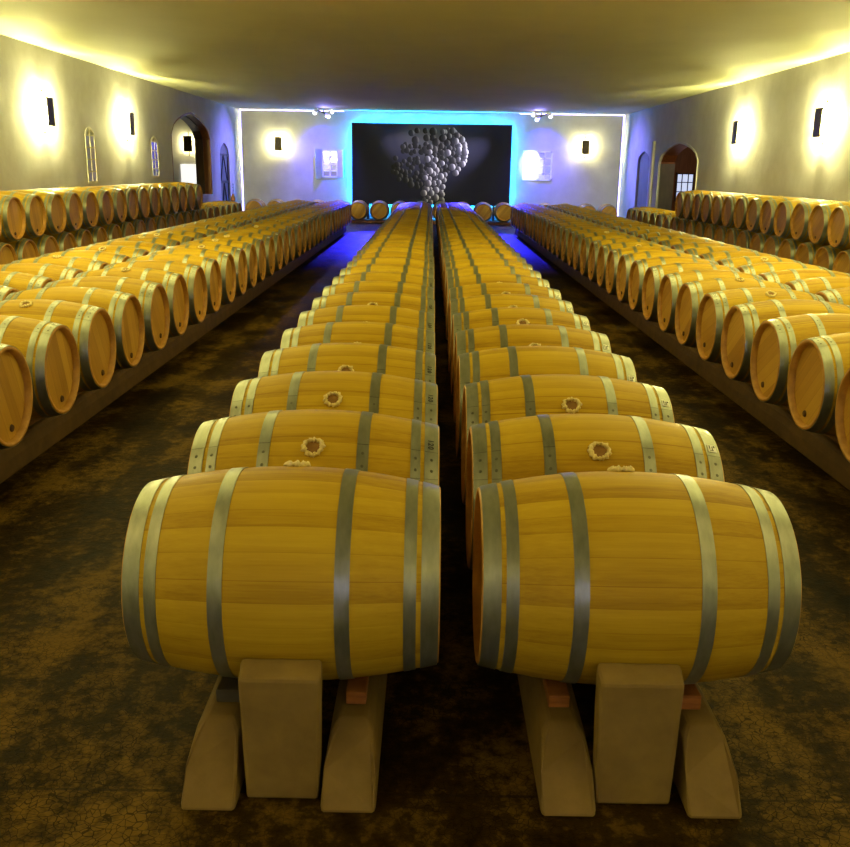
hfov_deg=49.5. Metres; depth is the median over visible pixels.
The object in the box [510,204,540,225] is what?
wine barrel
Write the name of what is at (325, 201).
wine barrel
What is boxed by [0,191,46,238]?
wine barrel
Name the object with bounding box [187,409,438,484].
wine barrel
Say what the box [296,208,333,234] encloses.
wine barrel
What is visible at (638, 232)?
wine barrel
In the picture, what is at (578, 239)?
wine barrel
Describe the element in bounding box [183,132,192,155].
wall sconce
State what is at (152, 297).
wine barrel
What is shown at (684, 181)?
window
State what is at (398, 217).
wine barrel
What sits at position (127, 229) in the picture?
wine barrel
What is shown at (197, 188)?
wine barrel
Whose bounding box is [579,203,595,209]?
wine barrel
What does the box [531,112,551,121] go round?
ceiling spotlight
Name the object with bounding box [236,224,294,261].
wine barrel
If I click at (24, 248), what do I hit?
wine barrel
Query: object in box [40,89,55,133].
wall sconce
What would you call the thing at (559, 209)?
wine barrel
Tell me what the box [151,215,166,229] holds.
wine barrel
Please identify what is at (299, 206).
wine barrel
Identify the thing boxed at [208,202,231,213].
wine barrel
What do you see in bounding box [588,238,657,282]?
wine barrel
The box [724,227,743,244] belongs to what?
wine barrel
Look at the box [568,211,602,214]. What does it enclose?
wine barrel
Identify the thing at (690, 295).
wine barrel
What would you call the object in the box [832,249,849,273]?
wine barrel
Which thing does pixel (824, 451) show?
rail
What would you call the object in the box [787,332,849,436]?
wine barrel
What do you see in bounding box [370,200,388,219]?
wine barrel
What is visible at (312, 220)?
wine barrel
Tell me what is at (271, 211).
wine barrel
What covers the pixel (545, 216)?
wine barrel
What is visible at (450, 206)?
wine barrel
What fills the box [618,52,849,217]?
wall
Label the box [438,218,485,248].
wine barrel
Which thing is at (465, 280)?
wine barrel
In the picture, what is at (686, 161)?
wall
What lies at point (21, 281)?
wine barrel
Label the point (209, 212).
wine barrel
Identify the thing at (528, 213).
wine barrel
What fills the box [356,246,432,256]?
wine barrel
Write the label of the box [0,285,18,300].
wine barrel
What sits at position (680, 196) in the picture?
wine barrel
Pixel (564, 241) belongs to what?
wine barrel
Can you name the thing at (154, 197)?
wine barrel
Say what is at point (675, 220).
wine barrel
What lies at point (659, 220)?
wine barrel
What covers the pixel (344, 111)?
wall
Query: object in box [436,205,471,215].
wine barrel
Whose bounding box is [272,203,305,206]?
wine barrel
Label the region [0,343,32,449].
wine barrel
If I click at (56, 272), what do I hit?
wine barrel
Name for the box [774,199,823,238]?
wine barrel
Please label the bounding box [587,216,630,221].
wine barrel
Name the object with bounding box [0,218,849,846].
floor
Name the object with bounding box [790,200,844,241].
wine barrel
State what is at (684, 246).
wine barrel
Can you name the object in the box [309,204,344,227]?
wine barrel
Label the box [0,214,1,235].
wine barrel
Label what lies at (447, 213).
wine barrel
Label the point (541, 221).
wine barrel
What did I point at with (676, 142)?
trim
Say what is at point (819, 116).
wall sconce
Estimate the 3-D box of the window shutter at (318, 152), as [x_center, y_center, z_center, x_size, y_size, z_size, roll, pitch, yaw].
[-4.039,-9.819,34.874,0.300,1.100,0.050,-12,20,-38]
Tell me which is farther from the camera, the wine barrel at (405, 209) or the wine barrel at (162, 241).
the wine barrel at (405, 209)
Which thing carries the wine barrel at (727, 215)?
on the wine barrel at (720, 232)
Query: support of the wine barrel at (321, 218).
on the rail at (41, 434)
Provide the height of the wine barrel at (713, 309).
0.690 m
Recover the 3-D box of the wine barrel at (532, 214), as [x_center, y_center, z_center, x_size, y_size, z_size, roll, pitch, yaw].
[2.990,-4.738,22.161,0.950,0.686,0.686,1,15,0]
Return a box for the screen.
[352,123,511,220]
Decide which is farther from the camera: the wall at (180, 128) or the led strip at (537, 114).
the led strip at (537, 114)
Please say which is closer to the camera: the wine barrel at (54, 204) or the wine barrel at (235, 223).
the wine barrel at (54, 204)
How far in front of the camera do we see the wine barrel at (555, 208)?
25.79 m
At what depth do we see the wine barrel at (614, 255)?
12.06 m
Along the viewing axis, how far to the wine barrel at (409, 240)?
12.86 m
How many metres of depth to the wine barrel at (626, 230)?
16.54 m
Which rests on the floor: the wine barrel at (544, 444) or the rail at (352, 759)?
the rail at (352, 759)
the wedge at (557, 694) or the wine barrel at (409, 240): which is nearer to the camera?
the wedge at (557, 694)
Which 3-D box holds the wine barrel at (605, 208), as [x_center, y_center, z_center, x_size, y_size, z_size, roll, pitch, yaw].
[6.452,-7.454,32.757,0.688,0.688,0.950,1,15,0]
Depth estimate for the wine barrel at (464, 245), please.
12.14 m
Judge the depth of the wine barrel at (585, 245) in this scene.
14.20 m
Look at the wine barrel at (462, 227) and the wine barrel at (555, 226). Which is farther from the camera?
the wine barrel at (555, 226)
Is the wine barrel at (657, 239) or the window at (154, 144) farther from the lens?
the window at (154, 144)
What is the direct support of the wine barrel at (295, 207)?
on the rail
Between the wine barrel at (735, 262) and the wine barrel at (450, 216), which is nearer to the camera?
the wine barrel at (735, 262)
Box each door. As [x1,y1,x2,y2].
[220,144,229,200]
[637,153,649,206]
[657,164,674,209]
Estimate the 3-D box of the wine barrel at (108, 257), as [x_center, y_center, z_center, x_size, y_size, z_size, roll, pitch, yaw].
[-3.847,-1.619,10.476,0.950,0.690,0.690,1,15,0]
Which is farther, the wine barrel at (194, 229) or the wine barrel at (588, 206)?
the wine barrel at (588, 206)
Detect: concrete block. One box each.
[238,658,321,797]
[592,663,684,803]
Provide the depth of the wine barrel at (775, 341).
6.38 m
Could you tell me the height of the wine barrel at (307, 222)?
0.689 m
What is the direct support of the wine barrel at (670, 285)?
on the rail at (824, 451)
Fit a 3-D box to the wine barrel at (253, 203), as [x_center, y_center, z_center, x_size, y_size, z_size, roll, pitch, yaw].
[-6.007,-7.647,32.785,0.690,0.690,0.950,1,15,0]
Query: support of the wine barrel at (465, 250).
on the rail at (563, 773)
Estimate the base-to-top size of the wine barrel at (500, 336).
0.690 m
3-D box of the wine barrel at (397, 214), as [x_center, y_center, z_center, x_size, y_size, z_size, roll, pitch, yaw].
[-0.313,-4.248,20.205,0.950,0.688,0.688,1,15,0]
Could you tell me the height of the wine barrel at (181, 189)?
0.687 m
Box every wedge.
[216,676,239,701]
[346,676,368,703]
[543,679,569,706]
[681,684,701,709]
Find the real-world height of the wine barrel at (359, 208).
0.688 m
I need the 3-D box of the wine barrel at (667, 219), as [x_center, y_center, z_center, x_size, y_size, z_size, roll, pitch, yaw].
[6.482,-4.904,23.104,0.950,0.689,0.689,1,15,0]
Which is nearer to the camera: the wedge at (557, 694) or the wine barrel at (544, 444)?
the wedge at (557, 694)
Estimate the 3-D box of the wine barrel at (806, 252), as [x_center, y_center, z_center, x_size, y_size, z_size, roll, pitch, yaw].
[6.428,-2.557,14.584,0.955,0.689,0.689,1,15,1]
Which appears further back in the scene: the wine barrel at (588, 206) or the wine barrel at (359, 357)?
the wine barrel at (588, 206)
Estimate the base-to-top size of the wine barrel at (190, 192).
0.690 m
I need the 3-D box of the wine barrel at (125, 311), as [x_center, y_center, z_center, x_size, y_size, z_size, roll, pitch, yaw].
[-2.799,-0.746,7.363,0.950,0.690,0.690,1,15,0]
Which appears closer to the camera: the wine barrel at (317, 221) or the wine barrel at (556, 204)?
the wine barrel at (317, 221)
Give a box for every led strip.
[239,109,343,210]
[537,114,624,215]
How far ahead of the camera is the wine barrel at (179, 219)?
20.71 m
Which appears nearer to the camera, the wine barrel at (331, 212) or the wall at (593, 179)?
the wine barrel at (331, 212)
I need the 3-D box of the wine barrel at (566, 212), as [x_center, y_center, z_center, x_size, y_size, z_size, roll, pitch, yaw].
[4.067,-5.178,23.817,0.950,0.688,0.688,1,15,0]
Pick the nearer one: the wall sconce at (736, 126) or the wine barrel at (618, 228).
the wine barrel at (618, 228)
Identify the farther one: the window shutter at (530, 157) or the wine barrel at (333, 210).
the window shutter at (530, 157)
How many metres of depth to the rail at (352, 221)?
32.57 m
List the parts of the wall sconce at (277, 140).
lamp shade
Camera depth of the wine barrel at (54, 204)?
13.82 m
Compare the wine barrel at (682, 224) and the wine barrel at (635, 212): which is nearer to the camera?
the wine barrel at (682, 224)
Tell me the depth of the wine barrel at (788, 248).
15.15 m
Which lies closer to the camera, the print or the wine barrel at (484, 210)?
the wine barrel at (484, 210)
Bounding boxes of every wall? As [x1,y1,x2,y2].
[0,34,242,210]
[171,119,195,181]
[240,110,623,220]
[344,111,517,113]
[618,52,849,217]
[671,147,696,210]
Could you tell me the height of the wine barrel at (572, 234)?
0.690 m
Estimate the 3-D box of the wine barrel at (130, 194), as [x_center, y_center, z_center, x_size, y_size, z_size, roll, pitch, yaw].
[-5.997,-4.158,17.492,0.950,0.689,0.689,1,15,0]
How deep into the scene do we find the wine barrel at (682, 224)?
21.64 m
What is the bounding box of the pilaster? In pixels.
[647,141,655,206]
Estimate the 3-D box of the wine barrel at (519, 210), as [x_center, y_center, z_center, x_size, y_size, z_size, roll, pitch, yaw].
[3.006,-5.520,25.001,0.950,0.688,0.688,1,15,0]
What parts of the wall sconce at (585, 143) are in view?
lamp shade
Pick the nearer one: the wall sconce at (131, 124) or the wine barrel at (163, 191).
the wine barrel at (163, 191)
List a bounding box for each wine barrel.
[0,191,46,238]
[0,194,25,242]
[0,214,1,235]
[0,242,17,264]
[0,263,82,280]
[0,271,53,290]
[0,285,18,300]
[0,299,115,392]
[0,315,79,419]
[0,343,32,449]
[5,286,144,370]
[6,238,38,259]
[10,190,65,234]
[11,255,108,271]
[29,189,82,231]
[29,234,59,256]
[40,250,129,264]
[44,276,169,352]
[48,187,98,228]
[50,231,76,251]
[66,245,149,257]
[67,186,113,225]
[70,228,93,246]
[75,267,188,337]
[84,186,126,223]
[87,226,107,242]
[88,240,165,251]
[100,186,138,221]
[101,223,122,239]
[103,260,206,324]
[107,236,180,247]
[109,185,149,219]
[117,221,134,237]
[121,460,440,679]
[123,184,159,217]
[126,233,193,242]
[126,254,221,313]
[128,219,146,234]
[136,184,169,215]
[140,217,156,231]
[141,230,206,238]
[145,183,178,213]
[148,248,235,304]
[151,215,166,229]
[155,227,217,235]
[158,183,186,212]
[163,214,175,227]
[165,243,247,296]
[166,182,194,210]
[168,224,226,232]
[171,212,183,225]
[174,182,202,209]
[180,239,257,288]
[181,211,191,223]
[181,222,235,229]
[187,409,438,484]
[188,210,199,221]
[191,219,243,226]
[193,235,265,282]
[197,209,206,219]
[200,217,251,224]
[201,206,213,218]
[202,205,219,216]
[203,203,225,215]
[206,202,236,212]
[207,232,274,276]
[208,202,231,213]
[209,216,257,222]
[213,201,241,211]
[217,214,264,220]
[219,229,282,271]
[226,212,270,218]
[227,225,288,266]
[229,371,437,424]
[235,211,275,216]
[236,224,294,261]
[240,209,281,214]
[245,198,265,209]
[246,221,301,257]
[249,208,285,213]
[253,207,290,211]
[253,219,306,253]
[258,206,294,210]
[258,343,435,383]
[260,217,311,250]
[263,205,298,209]
[267,199,283,204]
[267,204,302,207]
[269,215,315,247]
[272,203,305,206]
[273,214,319,244]
[276,202,309,205]
[279,212,323,241]
[280,322,434,353]
[281,201,312,204]
[285,200,315,203]
[286,211,327,239]
[289,209,330,237]
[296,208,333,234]
[297,305,434,331]
[299,207,336,232]
[302,206,339,230]
[306,205,342,229]
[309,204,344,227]
[311,292,434,314]
[313,203,346,225]
[316,202,348,224]
[319,201,350,222]
[322,281,433,299]
[332,272,434,287]
[340,264,433,277]
[347,257,433,269]
[351,200,368,219]
[352,251,433,262]
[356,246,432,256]
[361,242,432,250]
[365,238,432,246]
[369,234,432,241]
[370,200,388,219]
[372,231,432,237]
[374,228,432,234]
[377,225,432,231]
[379,223,432,228]
[382,221,432,226]
[384,219,432,224]
[385,217,431,221]
[387,215,432,221]
[389,214,432,218]
[390,212,432,216]
[391,201,405,213]
[392,211,431,214]
[393,209,431,212]
[394,208,431,211]
[395,207,431,210]
[396,206,431,208]
[397,205,431,207]
[399,204,431,206]
[400,203,431,205]
[432,201,445,218]
[436,204,470,209]
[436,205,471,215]
[436,206,472,230]
[437,208,473,210]
[437,209,474,212]
[437,210,476,216]
[437,211,477,238]
[438,213,479,216]
[438,214,481,218]
[438,216,482,228]
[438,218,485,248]
[439,220,487,224]
[439,222,489,228]
[439,224,492,242]
[439,226,494,262]
[440,229,498,240]
[440,232,501,266]
[440,235,505,277]
[442,239,510,247]
[442,243,514,290]
[443,248,520,297]
[444,253,526,275]
[444,259,532,315]
[445,265,540,323]
[446,273,549,339]
[448,283,561,346]
[448,294,573,372]
[451,307,590,394]
[453,324,610,422]
[456,346,636,457]
[461,374,674,504]
[466,414,724,569]
[472,465,801,684]
[473,202,492,220]
[494,202,510,221]
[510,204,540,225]
[513,205,544,227]
[515,206,550,228]
[517,207,553,230]
[520,208,557,232]
[522,209,559,234]
[526,210,563,236]
[528,212,569,238]
[531,213,571,240]
[535,215,578,243]
[538,216,584,245]
[542,218,589,248]
[546,204,574,207]
[547,220,596,251]
[549,205,578,208]
[551,222,602,254]
[553,206,582,209]
[556,207,586,210]
[556,224,609,258]
[560,208,595,211]
[561,226,617,262]
[564,209,599,213]
[567,229,626,266]
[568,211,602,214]
[572,212,606,216]
[573,231,635,271]
[577,213,614,217]
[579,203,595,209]
[580,235,645,276]
[581,215,622,219]
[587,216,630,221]
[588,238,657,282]
[592,218,634,223]
[597,204,616,215]
[597,242,670,288]
[599,220,646,225]
[605,222,654,228]
[606,246,683,295]
[612,224,663,230]
[616,251,700,303]
[620,226,674,233]
[626,207,652,218]
[628,229,682,236]
[628,256,718,312]
[631,208,658,220]
[637,209,664,221]
[637,232,695,239]
[642,262,739,322]
[643,210,670,223]
[647,235,710,242]
[649,211,674,224]
[655,212,674,226]
[657,270,763,333]
[658,238,723,246]
[662,214,675,228]
[670,217,682,230]
[671,242,740,250]
[675,190,706,217]
[675,277,791,347]
[677,218,688,232]
[683,191,717,219]
[684,246,757,255]
[685,220,697,234]
[692,192,724,221]
[694,221,707,236]
[696,288,824,363]
[699,251,777,261]
[701,192,729,223]
[704,223,717,239]
[711,193,744,225]
[714,225,729,241]
[717,256,801,267]
[721,194,757,227]
[721,299,849,382]
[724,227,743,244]
[734,195,769,229]
[736,230,755,248]
[737,262,827,274]
[746,195,791,232]
[749,232,770,252]
[750,313,849,406]
[758,269,849,283]
[759,197,807,235]
[763,235,784,255]
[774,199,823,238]
[778,238,804,259]
[785,277,849,293]
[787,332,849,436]
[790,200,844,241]
[795,242,822,264]
[808,201,849,245]
[813,245,843,270]
[816,287,849,305]
[827,205,849,249]
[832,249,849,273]
[835,368,849,462]
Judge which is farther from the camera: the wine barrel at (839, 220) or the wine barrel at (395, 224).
the wine barrel at (395, 224)
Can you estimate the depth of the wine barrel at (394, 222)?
17.17 m
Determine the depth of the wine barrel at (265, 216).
19.52 m
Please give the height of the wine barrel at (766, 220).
0.689 m
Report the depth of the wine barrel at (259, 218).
18.82 m
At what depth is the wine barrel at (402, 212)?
20.76 m
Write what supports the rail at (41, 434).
on the floor
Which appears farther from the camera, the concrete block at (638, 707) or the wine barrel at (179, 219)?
the wine barrel at (179, 219)
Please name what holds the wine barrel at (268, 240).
on the rail at (41, 434)
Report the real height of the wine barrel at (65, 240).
0.689 m
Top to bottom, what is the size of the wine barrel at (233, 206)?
0.687 m
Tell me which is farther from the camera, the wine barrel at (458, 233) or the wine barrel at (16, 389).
the wine barrel at (458, 233)
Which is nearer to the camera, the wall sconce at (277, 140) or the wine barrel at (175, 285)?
the wine barrel at (175, 285)
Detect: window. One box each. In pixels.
[85,126,97,182]
[151,136,159,177]
[322,150,337,177]
[537,151,552,180]
[674,173,694,200]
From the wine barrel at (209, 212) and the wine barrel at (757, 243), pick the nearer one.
the wine barrel at (757, 243)
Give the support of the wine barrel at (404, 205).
on the rail at (215, 767)
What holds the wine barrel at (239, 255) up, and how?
on the rail at (41, 434)
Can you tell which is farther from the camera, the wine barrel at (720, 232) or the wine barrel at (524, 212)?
the wine barrel at (524, 212)
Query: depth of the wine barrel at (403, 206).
24.34 m
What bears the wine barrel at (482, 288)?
on the rail at (563, 773)
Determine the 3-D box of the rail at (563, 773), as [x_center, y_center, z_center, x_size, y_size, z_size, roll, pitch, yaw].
[0.513,-2.428,15.375,0.167,0.236,26.260,1,15,0]
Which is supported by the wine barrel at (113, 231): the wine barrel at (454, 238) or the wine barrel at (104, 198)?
the wine barrel at (104, 198)
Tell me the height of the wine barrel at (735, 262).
0.689 m
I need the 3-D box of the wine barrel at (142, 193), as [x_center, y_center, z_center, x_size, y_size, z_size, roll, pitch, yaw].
[-5.989,-4.354,18.202,0.950,0.694,0.694,1,16,0]
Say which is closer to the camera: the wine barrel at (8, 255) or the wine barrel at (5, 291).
the wine barrel at (5, 291)
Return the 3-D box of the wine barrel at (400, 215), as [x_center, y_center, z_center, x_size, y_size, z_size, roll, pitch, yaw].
[-0.320,-4.051,19.489,0.950,0.690,0.690,1,15,0]
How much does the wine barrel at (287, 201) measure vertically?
0.688 m
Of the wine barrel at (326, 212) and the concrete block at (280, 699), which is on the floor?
the concrete block at (280, 699)
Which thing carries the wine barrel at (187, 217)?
on the rail
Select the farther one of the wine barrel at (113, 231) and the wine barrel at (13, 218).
the wine barrel at (113, 231)
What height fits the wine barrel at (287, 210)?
0.690 m
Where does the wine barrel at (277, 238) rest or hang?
on the rail at (41, 434)
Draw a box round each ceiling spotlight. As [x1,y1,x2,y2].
[313,109,333,118]
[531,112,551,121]
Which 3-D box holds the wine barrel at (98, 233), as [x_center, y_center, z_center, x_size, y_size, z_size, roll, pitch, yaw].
[-6.019,-3.098,15.874,0.950,0.690,0.690,1,15,0]
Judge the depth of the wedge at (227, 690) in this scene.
2.97 m
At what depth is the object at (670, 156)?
28.79 m
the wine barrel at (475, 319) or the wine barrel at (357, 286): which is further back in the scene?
the wine barrel at (357, 286)
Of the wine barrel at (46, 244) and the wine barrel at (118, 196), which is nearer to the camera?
the wine barrel at (46, 244)
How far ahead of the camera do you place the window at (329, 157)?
34.97 m
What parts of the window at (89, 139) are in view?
pane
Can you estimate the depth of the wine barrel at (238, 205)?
27.07 m
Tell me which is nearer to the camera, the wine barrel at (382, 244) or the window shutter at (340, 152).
the wine barrel at (382, 244)
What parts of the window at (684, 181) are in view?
pane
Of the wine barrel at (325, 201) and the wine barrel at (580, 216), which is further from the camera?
the wine barrel at (325, 201)
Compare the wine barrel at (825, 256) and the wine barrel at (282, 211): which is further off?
the wine barrel at (282, 211)
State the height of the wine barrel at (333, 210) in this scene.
0.689 m
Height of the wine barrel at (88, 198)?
0.710 m
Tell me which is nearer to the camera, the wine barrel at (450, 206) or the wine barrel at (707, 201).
the wine barrel at (707, 201)
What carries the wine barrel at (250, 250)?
on the rail at (41, 434)
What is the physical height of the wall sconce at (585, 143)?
0.784 m
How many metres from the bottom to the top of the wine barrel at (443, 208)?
0.688 m
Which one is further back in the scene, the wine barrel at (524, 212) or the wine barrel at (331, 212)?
the wine barrel at (524, 212)
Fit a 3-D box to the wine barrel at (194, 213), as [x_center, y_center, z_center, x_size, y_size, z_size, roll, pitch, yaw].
[-5.973,-4.858,22.264,0.950,0.688,0.688,1,15,0]
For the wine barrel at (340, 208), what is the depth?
24.25 m
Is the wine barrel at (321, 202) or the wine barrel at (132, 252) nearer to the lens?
the wine barrel at (132, 252)
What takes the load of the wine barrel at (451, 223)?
on the rail at (563, 773)
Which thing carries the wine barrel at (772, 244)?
on the rail
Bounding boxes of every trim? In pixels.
[171,112,212,193]
[655,141,697,207]
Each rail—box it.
[0,226,345,483]
[181,675,244,810]
[320,674,386,812]
[351,220,510,224]
[515,229,849,489]
[517,674,595,816]
[673,683,741,818]
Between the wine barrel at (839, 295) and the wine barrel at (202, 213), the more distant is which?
the wine barrel at (202, 213)
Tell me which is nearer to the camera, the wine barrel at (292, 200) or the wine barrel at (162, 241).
the wine barrel at (162, 241)
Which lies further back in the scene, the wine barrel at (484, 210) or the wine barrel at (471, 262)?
the wine barrel at (484, 210)
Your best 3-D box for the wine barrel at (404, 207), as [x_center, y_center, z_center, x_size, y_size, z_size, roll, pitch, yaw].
[-0.289,-5.234,23.784,0.950,0.690,0.690,1,15,0]
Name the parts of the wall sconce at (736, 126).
lamp shade, wall plate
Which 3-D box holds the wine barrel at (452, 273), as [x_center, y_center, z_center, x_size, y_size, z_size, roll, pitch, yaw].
[0.692,-1.273,9.465,0.955,0.690,0.690,1,15,1]
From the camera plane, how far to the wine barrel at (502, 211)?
32.36 m
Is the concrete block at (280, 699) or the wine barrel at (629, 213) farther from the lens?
the wine barrel at (629, 213)
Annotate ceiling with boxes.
[0,0,849,114]
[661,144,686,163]
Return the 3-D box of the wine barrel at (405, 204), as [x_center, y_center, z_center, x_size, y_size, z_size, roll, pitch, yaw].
[-0.277,-5.825,25.931,0.950,0.690,0.690,1,15,0]
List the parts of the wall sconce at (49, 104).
wall plate, lamp shade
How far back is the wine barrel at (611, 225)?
17.96 m
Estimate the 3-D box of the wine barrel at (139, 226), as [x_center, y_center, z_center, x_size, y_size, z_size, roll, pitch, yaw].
[-5.991,-3.684,18.004,0.950,0.690,0.690,1,15,0]
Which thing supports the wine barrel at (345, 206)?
on the rail at (41, 434)
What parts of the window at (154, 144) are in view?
pane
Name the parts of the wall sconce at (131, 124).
wall plate, lamp shade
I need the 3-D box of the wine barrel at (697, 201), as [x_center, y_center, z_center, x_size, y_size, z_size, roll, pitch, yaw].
[6.480,-4.791,20.461,0.950,0.689,0.689,1,15,0]
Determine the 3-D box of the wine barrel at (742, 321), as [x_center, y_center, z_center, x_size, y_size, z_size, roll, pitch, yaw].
[2.892,-0.630,7.250,0.950,0.690,0.690,1,15,0]
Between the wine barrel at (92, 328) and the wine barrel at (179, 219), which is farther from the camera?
the wine barrel at (179, 219)
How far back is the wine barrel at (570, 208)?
24.37 m
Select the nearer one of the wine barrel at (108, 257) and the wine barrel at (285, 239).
the wine barrel at (108, 257)
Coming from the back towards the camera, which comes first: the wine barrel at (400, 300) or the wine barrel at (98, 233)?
the wine barrel at (98, 233)
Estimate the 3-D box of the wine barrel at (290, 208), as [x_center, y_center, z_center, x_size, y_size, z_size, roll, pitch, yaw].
[-3.759,-5.140,23.257,0.950,0.689,0.689,1,15,0]
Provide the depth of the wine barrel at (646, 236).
15.11 m
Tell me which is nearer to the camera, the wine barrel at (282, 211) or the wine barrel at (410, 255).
the wine barrel at (410, 255)
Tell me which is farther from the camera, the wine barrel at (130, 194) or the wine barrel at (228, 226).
the wine barrel at (130, 194)
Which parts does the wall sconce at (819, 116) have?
lamp shade, wall plate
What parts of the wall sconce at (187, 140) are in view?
lamp shade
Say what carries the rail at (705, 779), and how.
on the floor
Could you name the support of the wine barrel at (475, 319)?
on the rail at (563, 773)
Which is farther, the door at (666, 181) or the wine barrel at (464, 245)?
the door at (666, 181)
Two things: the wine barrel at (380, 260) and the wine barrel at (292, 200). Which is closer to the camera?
the wine barrel at (380, 260)
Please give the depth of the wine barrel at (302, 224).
17.16 m
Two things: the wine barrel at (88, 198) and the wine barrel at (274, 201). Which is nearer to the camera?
the wine barrel at (88, 198)
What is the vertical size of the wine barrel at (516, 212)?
0.689 m
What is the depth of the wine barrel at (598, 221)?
19.38 m
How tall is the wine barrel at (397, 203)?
0.686 m
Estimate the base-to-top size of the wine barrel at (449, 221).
0.689 m
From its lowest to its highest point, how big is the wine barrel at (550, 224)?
0.688 m
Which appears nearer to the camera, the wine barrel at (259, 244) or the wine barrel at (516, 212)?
the wine barrel at (259, 244)
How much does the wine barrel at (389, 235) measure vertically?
0.687 m
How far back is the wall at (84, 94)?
19.22 m
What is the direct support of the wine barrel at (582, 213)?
on the rail
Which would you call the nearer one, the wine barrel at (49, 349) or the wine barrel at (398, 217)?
the wine barrel at (49, 349)
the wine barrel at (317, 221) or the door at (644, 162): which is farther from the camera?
the door at (644, 162)
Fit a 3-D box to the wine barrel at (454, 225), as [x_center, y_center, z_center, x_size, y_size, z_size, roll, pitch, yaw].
[0.734,-3.245,16.623,0.950,0.689,0.689,1,15,0]
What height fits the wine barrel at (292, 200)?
0.689 m
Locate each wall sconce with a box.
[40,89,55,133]
[124,107,134,140]
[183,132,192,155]
[274,133,281,154]
[582,136,589,157]
[731,115,742,149]
[812,100,828,144]
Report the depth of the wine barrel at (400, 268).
9.27 m
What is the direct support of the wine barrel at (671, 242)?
on the rail
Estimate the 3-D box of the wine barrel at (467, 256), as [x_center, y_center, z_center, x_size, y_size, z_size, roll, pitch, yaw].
[0.702,-1.667,10.897,0.956,0.688,0.688,1,15,1]
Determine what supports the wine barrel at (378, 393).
on the rail at (215, 767)
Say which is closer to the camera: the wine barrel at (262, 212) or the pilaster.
the wine barrel at (262, 212)
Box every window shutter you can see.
[315,149,321,178]
[338,150,343,177]
[522,150,537,180]
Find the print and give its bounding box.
[391,127,468,203]
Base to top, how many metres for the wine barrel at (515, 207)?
0.690 m
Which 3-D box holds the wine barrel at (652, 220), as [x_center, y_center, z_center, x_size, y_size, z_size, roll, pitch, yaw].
[6.497,-5.295,24.524,0.950,0.688,0.688,1,15,0]
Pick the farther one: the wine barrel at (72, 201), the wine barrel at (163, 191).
the wine barrel at (163, 191)
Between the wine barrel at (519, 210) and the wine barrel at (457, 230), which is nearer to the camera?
the wine barrel at (457, 230)
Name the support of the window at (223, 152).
in the wall at (84, 94)
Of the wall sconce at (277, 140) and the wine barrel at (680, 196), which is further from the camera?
the wall sconce at (277, 140)
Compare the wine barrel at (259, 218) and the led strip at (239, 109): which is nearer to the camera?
the wine barrel at (259, 218)
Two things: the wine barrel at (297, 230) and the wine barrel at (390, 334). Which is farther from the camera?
the wine barrel at (297, 230)
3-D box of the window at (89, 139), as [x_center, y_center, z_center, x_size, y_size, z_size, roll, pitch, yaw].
[-7.095,-5.699,19.570,0.030,1.160,0.570,1,15,0]
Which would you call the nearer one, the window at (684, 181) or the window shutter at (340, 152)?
the window at (684, 181)
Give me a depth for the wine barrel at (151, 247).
11.70 m
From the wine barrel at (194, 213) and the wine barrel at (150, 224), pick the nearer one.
the wine barrel at (150, 224)
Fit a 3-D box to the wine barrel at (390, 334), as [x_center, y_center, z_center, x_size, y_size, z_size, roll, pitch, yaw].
[-0.415,-0.304,5.889,0.956,0.689,0.689,1,15,1]
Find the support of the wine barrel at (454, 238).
on the rail at (563, 773)
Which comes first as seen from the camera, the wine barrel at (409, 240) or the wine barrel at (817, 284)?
the wine barrel at (817, 284)
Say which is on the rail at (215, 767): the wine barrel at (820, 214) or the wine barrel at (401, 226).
the wine barrel at (401, 226)
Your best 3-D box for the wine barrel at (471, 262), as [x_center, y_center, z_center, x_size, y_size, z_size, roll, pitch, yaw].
[0.692,-1.470,10.181,0.950,0.688,0.688,1,15,0]
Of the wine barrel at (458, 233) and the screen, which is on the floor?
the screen
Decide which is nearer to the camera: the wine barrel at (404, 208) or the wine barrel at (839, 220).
the wine barrel at (839, 220)
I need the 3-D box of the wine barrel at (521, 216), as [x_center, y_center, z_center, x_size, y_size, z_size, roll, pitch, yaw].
[3.007,-5.324,24.291,0.950,0.690,0.690,1,15,0]
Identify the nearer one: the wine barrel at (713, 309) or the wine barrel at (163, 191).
the wine barrel at (713, 309)
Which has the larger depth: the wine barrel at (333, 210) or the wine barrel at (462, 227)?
the wine barrel at (333, 210)
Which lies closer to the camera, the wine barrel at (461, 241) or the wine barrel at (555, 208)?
the wine barrel at (461, 241)
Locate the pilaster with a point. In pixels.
(653, 142)
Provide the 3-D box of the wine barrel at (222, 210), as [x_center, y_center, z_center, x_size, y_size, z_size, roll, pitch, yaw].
[-5.945,-5.641,25.104,0.950,0.690,0.690,1,15,0]
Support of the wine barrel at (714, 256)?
on the rail
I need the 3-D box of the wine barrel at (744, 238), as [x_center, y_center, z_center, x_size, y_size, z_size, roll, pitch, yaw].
[6.443,-3.339,17.424,0.950,0.688,0.688,1,15,0]
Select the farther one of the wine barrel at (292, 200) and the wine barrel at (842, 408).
the wine barrel at (292, 200)
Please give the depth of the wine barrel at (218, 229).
15.27 m
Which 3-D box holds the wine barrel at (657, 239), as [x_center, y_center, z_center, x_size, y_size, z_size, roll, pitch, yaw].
[4.003,-2.635,14.587,0.954,0.690,0.690,1,15,1]
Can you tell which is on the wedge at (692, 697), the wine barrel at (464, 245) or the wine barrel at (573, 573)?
the wine barrel at (573, 573)

